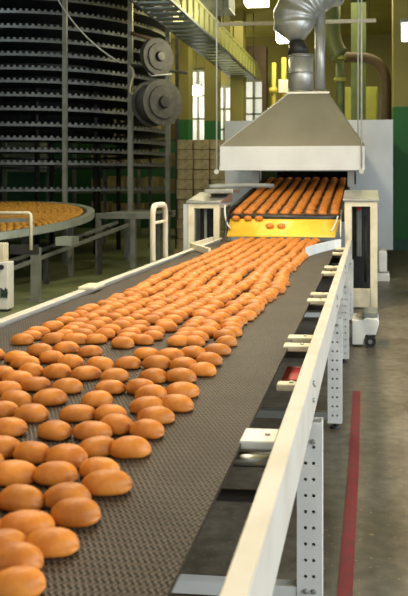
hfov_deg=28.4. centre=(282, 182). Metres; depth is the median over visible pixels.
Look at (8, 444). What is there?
bun
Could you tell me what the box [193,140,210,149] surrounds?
carton
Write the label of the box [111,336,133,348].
bun
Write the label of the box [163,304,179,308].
bun
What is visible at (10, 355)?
bun
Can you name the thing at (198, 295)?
bun
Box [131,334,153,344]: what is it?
bun
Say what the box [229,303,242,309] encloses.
bun
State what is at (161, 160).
carton
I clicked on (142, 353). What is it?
bun
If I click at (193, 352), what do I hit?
bun
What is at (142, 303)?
bun
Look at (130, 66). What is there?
hook
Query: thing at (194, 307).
bun
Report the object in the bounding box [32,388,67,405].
bun
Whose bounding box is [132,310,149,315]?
bun
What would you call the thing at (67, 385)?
bun
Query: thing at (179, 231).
carton
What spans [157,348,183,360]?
bun
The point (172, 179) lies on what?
carton
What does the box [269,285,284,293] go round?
bun
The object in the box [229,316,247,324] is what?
bun
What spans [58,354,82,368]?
bun
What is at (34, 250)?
stand
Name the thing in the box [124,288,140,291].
bun
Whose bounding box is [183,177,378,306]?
conveyor
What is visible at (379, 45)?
wall
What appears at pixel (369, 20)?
support bar
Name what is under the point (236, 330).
bun
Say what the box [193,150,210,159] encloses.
carton
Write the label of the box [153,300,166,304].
bun
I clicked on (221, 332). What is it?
bun
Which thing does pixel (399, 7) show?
pillar
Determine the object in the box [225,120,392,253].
oven
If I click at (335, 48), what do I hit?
duct
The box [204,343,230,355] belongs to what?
bun
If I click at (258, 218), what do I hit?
bun
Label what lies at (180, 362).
bun
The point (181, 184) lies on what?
carton
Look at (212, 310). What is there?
bun
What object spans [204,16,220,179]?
pillar
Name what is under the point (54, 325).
bun
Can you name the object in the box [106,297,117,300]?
bun
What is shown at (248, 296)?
bun
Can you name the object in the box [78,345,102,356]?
bun
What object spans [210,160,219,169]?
carton
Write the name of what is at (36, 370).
bun
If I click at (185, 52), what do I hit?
pillar
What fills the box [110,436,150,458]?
bun
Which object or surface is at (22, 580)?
bun
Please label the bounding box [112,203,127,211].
carton
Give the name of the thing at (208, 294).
bun
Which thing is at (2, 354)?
bun
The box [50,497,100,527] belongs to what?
bun
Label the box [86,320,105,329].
bun
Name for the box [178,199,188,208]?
carton
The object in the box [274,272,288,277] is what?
bun
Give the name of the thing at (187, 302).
bun
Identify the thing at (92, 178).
carton
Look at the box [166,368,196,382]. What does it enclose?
bun
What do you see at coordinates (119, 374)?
bun
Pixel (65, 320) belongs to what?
bun
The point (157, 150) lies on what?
carton
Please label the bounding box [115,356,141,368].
bun
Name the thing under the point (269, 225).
bun
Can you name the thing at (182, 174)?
carton
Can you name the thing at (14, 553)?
bun
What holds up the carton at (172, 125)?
on the storage shelf
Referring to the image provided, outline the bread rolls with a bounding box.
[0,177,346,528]
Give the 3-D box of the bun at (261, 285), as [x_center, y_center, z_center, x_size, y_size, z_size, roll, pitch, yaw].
[-0.151,0.657,5.005,0.109,0.046,0.074,0,0,-20]
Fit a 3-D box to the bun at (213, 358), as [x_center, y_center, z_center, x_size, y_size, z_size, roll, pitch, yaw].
[-0.275,0.655,2.987,0.103,0.046,0.070,-2,-1,12]
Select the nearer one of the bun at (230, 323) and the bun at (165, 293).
the bun at (230, 323)
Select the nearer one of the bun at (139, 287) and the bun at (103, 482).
the bun at (103, 482)
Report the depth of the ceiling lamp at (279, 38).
15.09 m
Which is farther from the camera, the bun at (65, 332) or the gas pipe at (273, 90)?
the gas pipe at (273, 90)
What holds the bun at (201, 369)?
on the conveyor at (141, 543)
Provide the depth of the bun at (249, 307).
4.11 m
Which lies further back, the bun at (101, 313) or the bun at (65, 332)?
the bun at (101, 313)
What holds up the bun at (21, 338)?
on the conveyor at (141, 543)
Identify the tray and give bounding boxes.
[129,0,256,79]
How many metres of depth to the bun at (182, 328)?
3.52 m
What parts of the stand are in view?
post, foot plate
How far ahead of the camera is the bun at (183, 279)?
5.29 m
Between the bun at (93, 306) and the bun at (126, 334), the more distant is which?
the bun at (93, 306)
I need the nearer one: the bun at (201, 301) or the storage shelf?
the bun at (201, 301)
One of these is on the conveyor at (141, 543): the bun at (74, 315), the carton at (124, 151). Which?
the bun at (74, 315)
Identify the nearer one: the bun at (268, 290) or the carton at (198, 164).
the bun at (268, 290)
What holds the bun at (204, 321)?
on the conveyor at (141, 543)
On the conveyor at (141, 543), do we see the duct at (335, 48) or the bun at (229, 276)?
the bun at (229, 276)
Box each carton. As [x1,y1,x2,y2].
[91,178,107,191]
[91,201,112,212]
[108,151,124,163]
[108,176,127,191]
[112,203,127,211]
[133,178,144,191]
[133,203,147,209]
[142,149,158,162]
[145,176,162,191]
[159,153,174,164]
[161,124,174,138]
[163,178,174,191]
[177,140,193,149]
[177,150,194,159]
[177,160,195,169]
[177,180,192,188]
[177,189,195,198]
[177,219,182,228]
[177,229,182,238]
[177,239,182,248]
[178,170,192,178]
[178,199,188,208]
[178,209,182,218]
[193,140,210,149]
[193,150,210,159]
[193,170,209,178]
[193,180,210,188]
[194,160,211,169]
[194,189,204,195]
[210,140,224,149]
[210,150,219,159]
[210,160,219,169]
[210,170,224,178]
[211,180,224,188]
[221,209,223,218]
[221,219,223,228]
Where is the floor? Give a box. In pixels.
[0,228,407,595]
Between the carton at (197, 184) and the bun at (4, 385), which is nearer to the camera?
the bun at (4, 385)
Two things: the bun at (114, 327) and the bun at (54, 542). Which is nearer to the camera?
the bun at (54, 542)
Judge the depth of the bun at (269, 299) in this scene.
4.55 m
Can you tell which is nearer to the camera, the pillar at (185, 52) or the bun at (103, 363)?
the bun at (103, 363)
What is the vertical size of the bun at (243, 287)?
0.049 m
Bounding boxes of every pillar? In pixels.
[179,16,192,179]
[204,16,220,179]
[230,11,245,120]
[392,0,407,250]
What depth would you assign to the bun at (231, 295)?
4.63 m
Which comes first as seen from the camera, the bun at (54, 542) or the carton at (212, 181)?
the bun at (54, 542)
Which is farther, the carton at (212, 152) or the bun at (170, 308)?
the carton at (212, 152)
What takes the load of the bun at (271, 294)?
on the conveyor at (141, 543)
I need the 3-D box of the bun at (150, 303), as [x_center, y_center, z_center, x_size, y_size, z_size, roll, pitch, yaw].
[-0.678,0.655,4.254,0.111,0.048,0.075,0,0,-15]
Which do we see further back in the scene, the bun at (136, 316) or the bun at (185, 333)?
the bun at (136, 316)
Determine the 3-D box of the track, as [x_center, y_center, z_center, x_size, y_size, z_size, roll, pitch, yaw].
[-3.212,1.085,12.418,0.913,0.829,3.594,0,0,22]
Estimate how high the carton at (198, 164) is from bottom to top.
0.199 m
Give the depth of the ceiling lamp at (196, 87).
25.43 m
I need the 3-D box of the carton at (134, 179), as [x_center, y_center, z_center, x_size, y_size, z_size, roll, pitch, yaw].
[-4.200,0.048,23.052,0.394,0.403,0.450,0,0,6]
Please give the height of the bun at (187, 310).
0.048 m
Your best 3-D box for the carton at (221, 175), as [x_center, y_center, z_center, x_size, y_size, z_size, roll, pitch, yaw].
[-1.308,-0.175,16.638,0.339,0.199,0.391,0,0,6]
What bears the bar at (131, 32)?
attached to the spiral
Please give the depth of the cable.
14.53 m
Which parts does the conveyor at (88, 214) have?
leg, leg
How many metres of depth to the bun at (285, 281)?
5.26 m
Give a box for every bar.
[130,31,170,44]
[131,63,186,73]
[217,0,375,25]
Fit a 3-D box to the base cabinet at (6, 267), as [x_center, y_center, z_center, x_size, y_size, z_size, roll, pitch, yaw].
[-3.399,1.209,9.374,0.440,0.582,0.200,0,0,6]
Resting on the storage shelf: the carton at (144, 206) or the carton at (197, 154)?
the carton at (144, 206)
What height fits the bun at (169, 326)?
0.048 m
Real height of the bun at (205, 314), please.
0.050 m
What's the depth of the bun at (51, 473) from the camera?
1.80 m
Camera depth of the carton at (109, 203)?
22.96 m
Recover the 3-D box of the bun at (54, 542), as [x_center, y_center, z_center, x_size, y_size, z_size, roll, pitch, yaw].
[-0.425,0.658,1.473,0.104,0.042,0.068,0,1,1]
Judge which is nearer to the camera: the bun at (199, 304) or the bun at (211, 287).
the bun at (199, 304)
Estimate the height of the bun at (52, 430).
0.042 m
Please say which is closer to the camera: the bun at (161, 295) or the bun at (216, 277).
the bun at (161, 295)
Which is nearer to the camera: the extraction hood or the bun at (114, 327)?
the bun at (114, 327)
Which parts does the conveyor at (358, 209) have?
panel, post, panel, plate, stand frame, plate, hanging cord, guide bracket, stand frame, plate, panel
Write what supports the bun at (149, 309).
on the conveyor at (141, 543)
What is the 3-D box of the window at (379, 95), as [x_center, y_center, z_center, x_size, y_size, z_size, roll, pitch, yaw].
[3.262,-2.425,25.714,0.351,0.897,0.170,0,0,6]
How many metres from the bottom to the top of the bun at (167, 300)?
0.044 m
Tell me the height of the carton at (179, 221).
0.199 m
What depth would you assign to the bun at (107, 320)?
3.77 m
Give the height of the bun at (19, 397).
0.044 m
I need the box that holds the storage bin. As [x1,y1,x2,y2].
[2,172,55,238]
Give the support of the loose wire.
attached to the cable reel at (156, 55)
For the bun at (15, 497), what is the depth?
1.65 m
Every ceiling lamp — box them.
[193,84,201,95]
[244,0,268,7]
[275,31,287,43]
[400,18,407,41]
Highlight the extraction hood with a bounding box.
[214,0,364,238]
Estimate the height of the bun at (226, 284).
0.050 m
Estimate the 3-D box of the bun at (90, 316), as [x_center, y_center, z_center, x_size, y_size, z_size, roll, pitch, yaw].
[-0.943,0.658,3.921,0.102,0.044,0.076,0,0,-19]
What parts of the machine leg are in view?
motor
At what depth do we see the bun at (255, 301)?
4.28 m
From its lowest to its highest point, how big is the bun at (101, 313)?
0.045 m
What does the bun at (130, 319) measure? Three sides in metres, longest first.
0.107 x 0.078 x 0.046 m
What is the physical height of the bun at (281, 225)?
0.064 m
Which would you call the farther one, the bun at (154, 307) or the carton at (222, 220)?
the carton at (222, 220)
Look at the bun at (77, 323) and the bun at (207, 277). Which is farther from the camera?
the bun at (207, 277)
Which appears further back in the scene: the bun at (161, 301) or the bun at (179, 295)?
the bun at (179, 295)
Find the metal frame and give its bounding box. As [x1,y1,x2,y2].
[95,210,175,268]
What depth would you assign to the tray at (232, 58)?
16.61 m
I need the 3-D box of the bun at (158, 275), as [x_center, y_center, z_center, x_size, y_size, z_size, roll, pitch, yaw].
[-0.875,0.655,5.534,0.111,0.046,0.072,-1,1,19]
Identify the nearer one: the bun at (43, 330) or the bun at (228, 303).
the bun at (43, 330)
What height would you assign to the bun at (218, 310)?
0.045 m
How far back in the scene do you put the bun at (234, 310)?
4.10 m
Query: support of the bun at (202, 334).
on the conveyor at (141, 543)
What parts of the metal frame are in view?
leg, leg, leg, leg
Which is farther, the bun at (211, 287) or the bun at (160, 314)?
the bun at (211, 287)
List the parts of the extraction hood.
post, post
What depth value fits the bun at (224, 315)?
3.92 m
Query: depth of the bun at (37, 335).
3.45 m
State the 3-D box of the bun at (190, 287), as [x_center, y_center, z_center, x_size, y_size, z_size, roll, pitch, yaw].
[-0.561,0.657,4.911,0.098,0.045,0.067,0,0,18]
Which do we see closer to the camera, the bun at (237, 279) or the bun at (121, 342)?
the bun at (121, 342)
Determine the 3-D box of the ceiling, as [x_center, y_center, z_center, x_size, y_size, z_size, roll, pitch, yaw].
[-2.755,-4.850,11.860,18.000,0.100,29.000,0,0,6]
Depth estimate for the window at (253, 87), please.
26.10 m
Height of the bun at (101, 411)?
0.044 m
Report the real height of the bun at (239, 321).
0.048 m
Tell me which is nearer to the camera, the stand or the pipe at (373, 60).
the stand
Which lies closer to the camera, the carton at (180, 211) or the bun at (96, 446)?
the bun at (96, 446)
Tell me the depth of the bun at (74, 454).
1.91 m
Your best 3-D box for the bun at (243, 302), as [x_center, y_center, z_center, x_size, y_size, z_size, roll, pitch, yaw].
[-0.233,0.657,4.378,0.109,0.045,0.081,0,0,18]
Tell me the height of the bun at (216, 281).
0.042 m
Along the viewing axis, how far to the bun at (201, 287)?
4.87 m
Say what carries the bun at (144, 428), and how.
on the conveyor at (141, 543)
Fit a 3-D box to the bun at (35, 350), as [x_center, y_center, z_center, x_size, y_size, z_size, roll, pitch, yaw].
[-0.955,0.655,3.148,0.104,0.048,0.071,1,-1,-4]
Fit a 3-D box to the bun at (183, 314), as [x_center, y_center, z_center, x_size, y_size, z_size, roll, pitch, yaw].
[-0.523,0.654,3.971,0.116,0.048,0.078,1,-1,-3]
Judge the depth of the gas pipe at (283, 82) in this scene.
15.54 m
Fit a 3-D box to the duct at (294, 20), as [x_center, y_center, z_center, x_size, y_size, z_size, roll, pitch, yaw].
[0.393,-2.378,12.296,1.086,2.040,0.689,0,0,-11]
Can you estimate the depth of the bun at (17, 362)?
2.93 m
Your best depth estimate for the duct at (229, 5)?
17.74 m
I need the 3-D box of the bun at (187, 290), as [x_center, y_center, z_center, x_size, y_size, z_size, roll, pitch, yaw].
[-0.578,0.657,4.815,0.101,0.046,0.069,0,0,38]
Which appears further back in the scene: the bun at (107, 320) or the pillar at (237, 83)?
the pillar at (237, 83)
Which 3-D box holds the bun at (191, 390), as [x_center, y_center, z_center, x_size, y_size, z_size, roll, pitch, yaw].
[-0.320,0.656,2.544,0.112,0.045,0.076,0,1,-7]
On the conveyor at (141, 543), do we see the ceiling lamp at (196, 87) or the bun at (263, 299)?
the bun at (263, 299)
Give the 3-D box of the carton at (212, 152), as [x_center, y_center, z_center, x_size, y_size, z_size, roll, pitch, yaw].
[-1.315,-0.586,16.640,0.333,0.199,0.389,0,0,6]
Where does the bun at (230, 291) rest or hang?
on the conveyor at (141, 543)
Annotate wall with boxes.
[54,34,391,227]
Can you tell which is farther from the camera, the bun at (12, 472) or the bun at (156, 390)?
the bun at (156, 390)
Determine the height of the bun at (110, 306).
0.040 m
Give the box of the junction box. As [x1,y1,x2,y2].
[0,242,7,261]
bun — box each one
[0,349,4,359]
[0,365,13,380]
[0,381,21,395]
[0,389,32,406]
[0,401,17,417]
[0,417,27,436]
[0,435,19,458]
[0,460,35,486]
[0,484,43,511]
[0,528,25,543]
[0,541,43,570]
[0,565,45,595]
[1,509,54,536]
[2,370,32,383]
[4,350,28,362]
[10,333,33,344]
[10,355,39,368]
[13,403,48,422]
[13,441,49,463]
[18,363,43,376]
[20,377,51,391]
[22,330,41,340]
[26,343,52,356]
[26,527,79,557]
[27,326,50,335]
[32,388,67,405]
[33,461,77,485]
[37,420,72,440]
[39,350,62,363]
[41,320,64,331]
[41,332,64,343]
[43,363,70,378]
[43,482,90,508]
[45,443,87,467]
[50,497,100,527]
[51,378,82,393]
[53,341,79,353]
[55,316,73,325]
[57,329,72,335]
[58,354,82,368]
[59,404,95,421]
[61,325,78,330]
[62,312,79,318]
[63,333,86,344]
[67,321,84,325]
[70,317,89,323]
[70,365,101,380]
[73,310,87,316]
[73,328,93,335]
[73,421,111,439]
[76,306,92,312]
[78,324,96,331]
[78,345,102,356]
[78,436,114,457]
[79,457,119,477]
[81,313,99,320]
[81,390,112,407]
[81,469,131,496]
[84,303,98,309]
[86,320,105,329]
[86,333,107,343]
[86,356,113,370]
[90,310,107,316]
[91,317,112,323]
[93,306,111,312]
[94,328,114,338]
[94,380,125,393]
[94,404,126,420]
[97,300,112,305]
[99,305,114,310]
[100,368,129,381]
[100,413,132,434]
[101,324,120,334]
[103,312,122,320]
[105,302,123,309]
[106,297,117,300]
[110,295,122,299]
[110,320,131,329]
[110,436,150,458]
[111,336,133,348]
[112,309,129,316]
[113,300,127,305]
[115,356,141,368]
[116,316,134,321]
[117,332,136,337]
[118,327,141,333]
[119,297,136,303]
[120,306,136,313]
[122,291,134,296]
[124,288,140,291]
[125,378,153,394]
[126,303,142,309]
[127,293,142,298]
[128,313,143,319]
[129,396,163,413]
[129,419,163,438]
[130,324,146,331]
[131,320,150,326]
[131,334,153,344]
[132,285,144,289]
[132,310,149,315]
[133,300,145,307]
[133,347,157,359]
[135,291,148,297]
[135,384,167,398]
[136,406,174,423]
[138,308,153,311]
[139,368,166,382]
[140,298,152,303]
[141,288,155,295]
[141,315,160,324]
[142,326,164,334]
[142,355,170,369]
[143,279,156,285]
[143,330,163,340]
[144,302,164,307]
[145,305,162,310]
[146,286,158,292]
[147,296,161,300]
[148,311,164,318]
[149,274,163,280]
[153,285,164,291]
[153,294,165,297]
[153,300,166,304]
[154,319,173,325]
[155,309,170,315]
[155,321,177,331]
[156,291,171,296]
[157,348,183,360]
[158,272,169,277]
[159,298,173,303]
[161,307,175,309]
[161,394,193,412]
[162,314,183,323]
[163,289,174,293]
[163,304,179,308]
[166,285,180,290]
[166,295,178,300]
[166,310,188,319]
[166,335,187,346]
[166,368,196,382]
[166,382,199,397]
[168,277,180,281]
[169,357,196,368]
[171,302,186,307]
[172,282,185,288]
[172,293,185,297]
[172,331,189,335]
[174,299,189,304]
[176,307,193,316]
[177,297,191,302]
[177,327,196,331]
[179,278,192,282]
[181,288,192,292]
[181,322,199,327]
[181,346,205,358]
[183,305,198,309]
[184,295,197,301]
[185,319,200,324]
[186,286,195,291]
[187,292,202,299]
[187,335,204,346]
[188,302,204,306]
[188,362,215,376]
[190,330,208,340]
[191,309,211,316]
[191,316,205,319]
[192,300,207,304]
[193,311,211,317]
[195,286,211,292]
[196,325,216,336]
[196,352,221,365]
[198,275,210,281]
[198,306,215,313]
[200,272,212,276]
[200,319,216,325]
[202,285,214,291]
[202,293,216,297]
[202,322,221,329]
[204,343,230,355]
[205,304,219,309]
[206,315,223,323]
[207,300,224,308]
[209,280,221,285]
[211,276,224,279]
[211,296,227,303]
[212,312,229,318]
[213,329,235,339]
[214,309,231,316]
[215,335,237,346]
[216,294,231,300]
[220,318,243,326]
[221,321,241,329]
[222,283,233,286]
[222,290,236,296]
[222,292,235,299]
[222,326,242,336]
[224,306,239,314]
[225,300,241,306]
[226,275,241,279]
[226,288,240,294]
[228,286,242,292]
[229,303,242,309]
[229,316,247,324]
[231,277,241,283]
[232,216,239,220]
[234,284,248,291]
[234,299,247,306]
[235,312,253,320]
[237,310,256,317]
[239,281,252,286]
[239,295,252,298]
[240,305,260,314]
[244,216,251,220]
[247,303,263,311]
[248,290,260,295]
[248,300,264,308]
[250,284,266,289]
[252,286,265,291]
[252,296,266,304]
[255,216,262,220]
[258,295,272,302]
[260,292,276,299]
[261,289,276,295]
[266,223,273,228]
[269,282,282,285]
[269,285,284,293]
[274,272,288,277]
[274,278,289,285]
[277,223,284,228]
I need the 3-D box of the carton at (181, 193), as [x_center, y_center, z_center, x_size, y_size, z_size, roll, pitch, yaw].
[-2.002,0.234,16.701,0.335,0.199,0.412,0,0,6]
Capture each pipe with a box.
[269,63,277,104]
[279,57,287,97]
[314,10,326,91]
[344,52,390,119]
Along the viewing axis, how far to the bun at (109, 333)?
3.47 m
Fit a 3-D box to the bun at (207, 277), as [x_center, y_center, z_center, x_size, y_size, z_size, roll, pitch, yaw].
[-0.542,0.656,5.522,0.096,0.046,0.068,0,0,-13]
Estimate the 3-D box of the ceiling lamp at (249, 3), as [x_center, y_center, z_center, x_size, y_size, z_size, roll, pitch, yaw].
[-0.434,-3.893,13.472,0.427,1.814,0.340,0,0,6]
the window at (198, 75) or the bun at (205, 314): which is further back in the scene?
the window at (198, 75)
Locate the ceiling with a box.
[171,0,391,37]
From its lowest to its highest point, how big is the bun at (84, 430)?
0.042 m
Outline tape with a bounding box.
[337,391,360,595]
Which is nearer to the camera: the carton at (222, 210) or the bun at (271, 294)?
the bun at (271, 294)
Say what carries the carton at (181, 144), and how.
on the carton at (181, 154)
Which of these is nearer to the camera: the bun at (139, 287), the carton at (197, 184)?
the bun at (139, 287)
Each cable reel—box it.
[131,79,181,126]
[140,38,173,74]
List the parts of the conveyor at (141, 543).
rail, rail, leg, leg, leg, leg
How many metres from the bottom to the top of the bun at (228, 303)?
0.047 m
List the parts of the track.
leg, rail, leg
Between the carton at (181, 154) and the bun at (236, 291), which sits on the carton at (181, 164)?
the carton at (181, 154)
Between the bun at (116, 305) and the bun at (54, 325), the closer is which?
the bun at (54, 325)
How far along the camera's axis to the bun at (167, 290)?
4.76 m
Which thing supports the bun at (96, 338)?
on the conveyor at (141, 543)
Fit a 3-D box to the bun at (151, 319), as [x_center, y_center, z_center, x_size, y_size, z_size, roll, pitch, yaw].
[-0.633,0.658,3.855,0.102,0.046,0.072,0,0,-18]
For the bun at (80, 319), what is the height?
0.043 m
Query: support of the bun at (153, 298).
on the conveyor at (141, 543)
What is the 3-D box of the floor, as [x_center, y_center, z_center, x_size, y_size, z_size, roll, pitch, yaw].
[-2.755,1.550,11.860,18.000,0.100,29.000,0,0,6]
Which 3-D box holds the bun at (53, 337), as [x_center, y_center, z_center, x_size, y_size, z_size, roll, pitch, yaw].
[-0.970,0.656,3.393,0.105,0.045,0.077,0,-1,-14]
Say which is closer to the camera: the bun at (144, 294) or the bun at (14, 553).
the bun at (14, 553)
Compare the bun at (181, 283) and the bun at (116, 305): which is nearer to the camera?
the bun at (116, 305)
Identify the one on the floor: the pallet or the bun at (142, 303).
the pallet
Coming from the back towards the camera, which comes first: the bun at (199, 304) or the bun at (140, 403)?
the bun at (199, 304)
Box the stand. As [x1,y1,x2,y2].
[0,211,45,302]
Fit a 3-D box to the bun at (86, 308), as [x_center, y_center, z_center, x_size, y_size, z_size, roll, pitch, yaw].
[-1.024,0.658,4.132,0.099,0.043,0.070,0,0,6]
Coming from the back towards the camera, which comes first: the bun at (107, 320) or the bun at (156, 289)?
the bun at (156, 289)
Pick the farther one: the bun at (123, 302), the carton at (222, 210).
the carton at (222, 210)
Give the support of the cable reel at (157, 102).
attached to the spiral
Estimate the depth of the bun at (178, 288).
4.94 m
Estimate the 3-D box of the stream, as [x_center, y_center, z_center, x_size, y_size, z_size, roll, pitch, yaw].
[-4.302,0.535,13.543,1.784,0.378,4.621,0,0,-22]
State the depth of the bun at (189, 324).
3.61 m
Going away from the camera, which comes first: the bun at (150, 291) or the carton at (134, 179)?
the bun at (150, 291)
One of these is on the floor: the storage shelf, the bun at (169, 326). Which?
the storage shelf
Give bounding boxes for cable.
[58,0,120,63]
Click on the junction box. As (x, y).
(3, 245)
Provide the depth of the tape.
3.66 m
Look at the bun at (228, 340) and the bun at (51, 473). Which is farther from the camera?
the bun at (228, 340)
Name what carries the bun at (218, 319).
on the conveyor at (141, 543)
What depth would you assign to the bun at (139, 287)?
4.90 m
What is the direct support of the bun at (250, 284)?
on the conveyor at (141, 543)
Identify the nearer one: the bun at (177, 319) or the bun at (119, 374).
the bun at (119, 374)
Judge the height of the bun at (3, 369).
0.044 m
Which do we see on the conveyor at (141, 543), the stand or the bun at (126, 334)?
the bun at (126, 334)
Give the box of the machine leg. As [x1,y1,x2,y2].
[377,248,389,280]
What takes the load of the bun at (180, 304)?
on the conveyor at (141, 543)
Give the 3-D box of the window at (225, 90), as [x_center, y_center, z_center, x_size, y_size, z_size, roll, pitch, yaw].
[-1.902,-2.099,26.266,0.592,2.191,0.170,0,0,6]
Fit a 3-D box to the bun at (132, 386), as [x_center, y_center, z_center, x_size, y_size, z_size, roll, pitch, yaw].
[-0.458,0.657,2.589,0.104,0.047,0.071,0,0,5]
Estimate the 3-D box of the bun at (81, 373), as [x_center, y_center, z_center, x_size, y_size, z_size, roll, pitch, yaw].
[-0.681,0.657,2.776,0.108,0.046,0.076,0,0,-31]
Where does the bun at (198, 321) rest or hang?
on the conveyor at (141, 543)
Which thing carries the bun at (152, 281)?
on the conveyor at (141, 543)
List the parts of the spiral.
post, post, edge chain, post, edge chain, edge chain, edge chain, edge chain, edge chain, edge chain, edge chain, edge chain, edge chain, edge chain, edge chain, edge chain, post, edge chain, post, post, post, post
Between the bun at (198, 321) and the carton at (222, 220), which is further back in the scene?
the carton at (222, 220)
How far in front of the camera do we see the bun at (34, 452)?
1.94 m
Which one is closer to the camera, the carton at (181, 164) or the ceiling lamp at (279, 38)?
the ceiling lamp at (279, 38)
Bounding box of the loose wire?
[148,73,171,76]
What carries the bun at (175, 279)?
on the conveyor at (141, 543)
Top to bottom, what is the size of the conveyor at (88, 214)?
1.156 m
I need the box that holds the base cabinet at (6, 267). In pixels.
[0,261,13,311]
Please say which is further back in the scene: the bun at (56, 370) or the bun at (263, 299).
the bun at (263, 299)
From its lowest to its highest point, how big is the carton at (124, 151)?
0.452 m
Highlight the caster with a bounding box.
[352,307,378,346]
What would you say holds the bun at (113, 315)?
on the conveyor at (141, 543)
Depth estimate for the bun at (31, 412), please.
2.27 m
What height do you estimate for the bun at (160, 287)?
0.044 m
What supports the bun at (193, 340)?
on the conveyor at (141, 543)
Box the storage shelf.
[54,128,174,235]
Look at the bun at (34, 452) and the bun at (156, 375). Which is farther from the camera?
the bun at (156, 375)
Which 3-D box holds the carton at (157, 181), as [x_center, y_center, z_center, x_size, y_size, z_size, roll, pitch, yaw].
[-3.690,0.031,22.997,0.391,0.436,0.450,0,0,6]
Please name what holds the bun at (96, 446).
on the conveyor at (141, 543)
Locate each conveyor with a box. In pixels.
[0,201,94,275]
[0,202,352,595]
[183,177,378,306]
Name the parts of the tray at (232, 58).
panel, panel, panel, panel, panel, panel, panel, panel, panel, panel, panel, panel, panel, panel, panel, panel, panel, drop rod, panel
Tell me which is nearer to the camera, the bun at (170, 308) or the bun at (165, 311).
the bun at (165, 311)
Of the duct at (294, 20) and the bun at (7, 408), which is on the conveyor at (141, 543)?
the bun at (7, 408)
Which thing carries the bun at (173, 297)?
on the conveyor at (141, 543)
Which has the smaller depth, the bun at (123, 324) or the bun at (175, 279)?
the bun at (123, 324)
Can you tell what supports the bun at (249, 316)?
on the conveyor at (141, 543)
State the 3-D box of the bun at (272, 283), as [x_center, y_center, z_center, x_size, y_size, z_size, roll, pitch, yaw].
[-0.041,0.655,5.101,0.117,0.047,0.079,1,0,17]
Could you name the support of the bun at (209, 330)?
on the conveyor at (141, 543)
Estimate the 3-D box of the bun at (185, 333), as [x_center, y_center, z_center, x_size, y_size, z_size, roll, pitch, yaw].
[-0.426,0.657,3.435,0.104,0.044,0.078,0,0,-21]
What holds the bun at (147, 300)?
on the conveyor at (141, 543)
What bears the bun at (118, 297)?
on the conveyor at (141, 543)
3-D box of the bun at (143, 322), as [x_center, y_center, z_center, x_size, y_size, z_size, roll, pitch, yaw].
[-0.661,0.657,3.708,0.104,0.046,0.070,0,0,-4]
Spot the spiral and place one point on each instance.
(56, 86)
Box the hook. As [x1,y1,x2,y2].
[129,65,134,94]
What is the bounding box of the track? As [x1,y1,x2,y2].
[8,221,128,283]
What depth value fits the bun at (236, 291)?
4.81 m
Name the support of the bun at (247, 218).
on the conveyor at (358, 209)
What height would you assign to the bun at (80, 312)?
0.040 m
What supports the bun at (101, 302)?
on the conveyor at (141, 543)
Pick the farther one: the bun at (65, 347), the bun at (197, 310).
the bun at (197, 310)
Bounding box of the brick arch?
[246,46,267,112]
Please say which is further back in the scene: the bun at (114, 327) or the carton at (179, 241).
the carton at (179, 241)
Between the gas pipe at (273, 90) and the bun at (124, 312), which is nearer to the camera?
the bun at (124, 312)
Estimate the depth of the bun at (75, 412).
2.27 m
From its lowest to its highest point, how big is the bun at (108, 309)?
0.048 m
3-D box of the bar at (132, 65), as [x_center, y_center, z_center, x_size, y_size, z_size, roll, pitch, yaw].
[-2.380,-2.203,15.466,1.112,0.151,0.060,0,0,-24]
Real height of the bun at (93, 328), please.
0.046 m
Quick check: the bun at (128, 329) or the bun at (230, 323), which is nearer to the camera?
the bun at (128, 329)
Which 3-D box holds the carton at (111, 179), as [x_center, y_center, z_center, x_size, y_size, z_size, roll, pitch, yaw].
[-4.744,0.024,23.110,0.461,0.450,0.450,0,0,6]
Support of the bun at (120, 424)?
on the conveyor at (141, 543)
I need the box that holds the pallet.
[174,249,182,253]
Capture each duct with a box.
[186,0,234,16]
[273,0,343,91]
[325,6,346,114]
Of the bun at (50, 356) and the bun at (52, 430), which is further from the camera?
the bun at (50, 356)
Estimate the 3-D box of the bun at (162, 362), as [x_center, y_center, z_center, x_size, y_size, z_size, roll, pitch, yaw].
[-0.460,0.655,2.932,0.111,0.047,0.073,-1,1,7]
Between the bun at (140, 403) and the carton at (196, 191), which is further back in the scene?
the carton at (196, 191)
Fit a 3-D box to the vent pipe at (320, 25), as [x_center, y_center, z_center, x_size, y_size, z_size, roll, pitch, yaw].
[0.577,-2.040,12.308,0.200,1.364,0.200,0,0,6]
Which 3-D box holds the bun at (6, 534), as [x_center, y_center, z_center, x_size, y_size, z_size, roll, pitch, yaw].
[-0.516,0.657,1.461,0.103,0.043,0.075,-1,0,-12]
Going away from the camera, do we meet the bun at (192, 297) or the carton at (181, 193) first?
the bun at (192, 297)
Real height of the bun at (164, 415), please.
0.046 m
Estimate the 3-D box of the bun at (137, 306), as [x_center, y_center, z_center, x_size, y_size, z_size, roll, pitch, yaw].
[-0.789,0.658,4.239,0.102,0.044,0.069,0,0,21]
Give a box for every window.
[193,70,203,139]
[221,86,229,139]
[246,79,261,120]
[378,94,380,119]
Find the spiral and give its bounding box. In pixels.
[0,0,178,263]
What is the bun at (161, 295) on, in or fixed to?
on the conveyor at (141, 543)
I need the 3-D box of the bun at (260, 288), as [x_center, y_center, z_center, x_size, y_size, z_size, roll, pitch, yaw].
[-0.144,0.658,4.922,0.112,0.044,0.078,0,0,33]

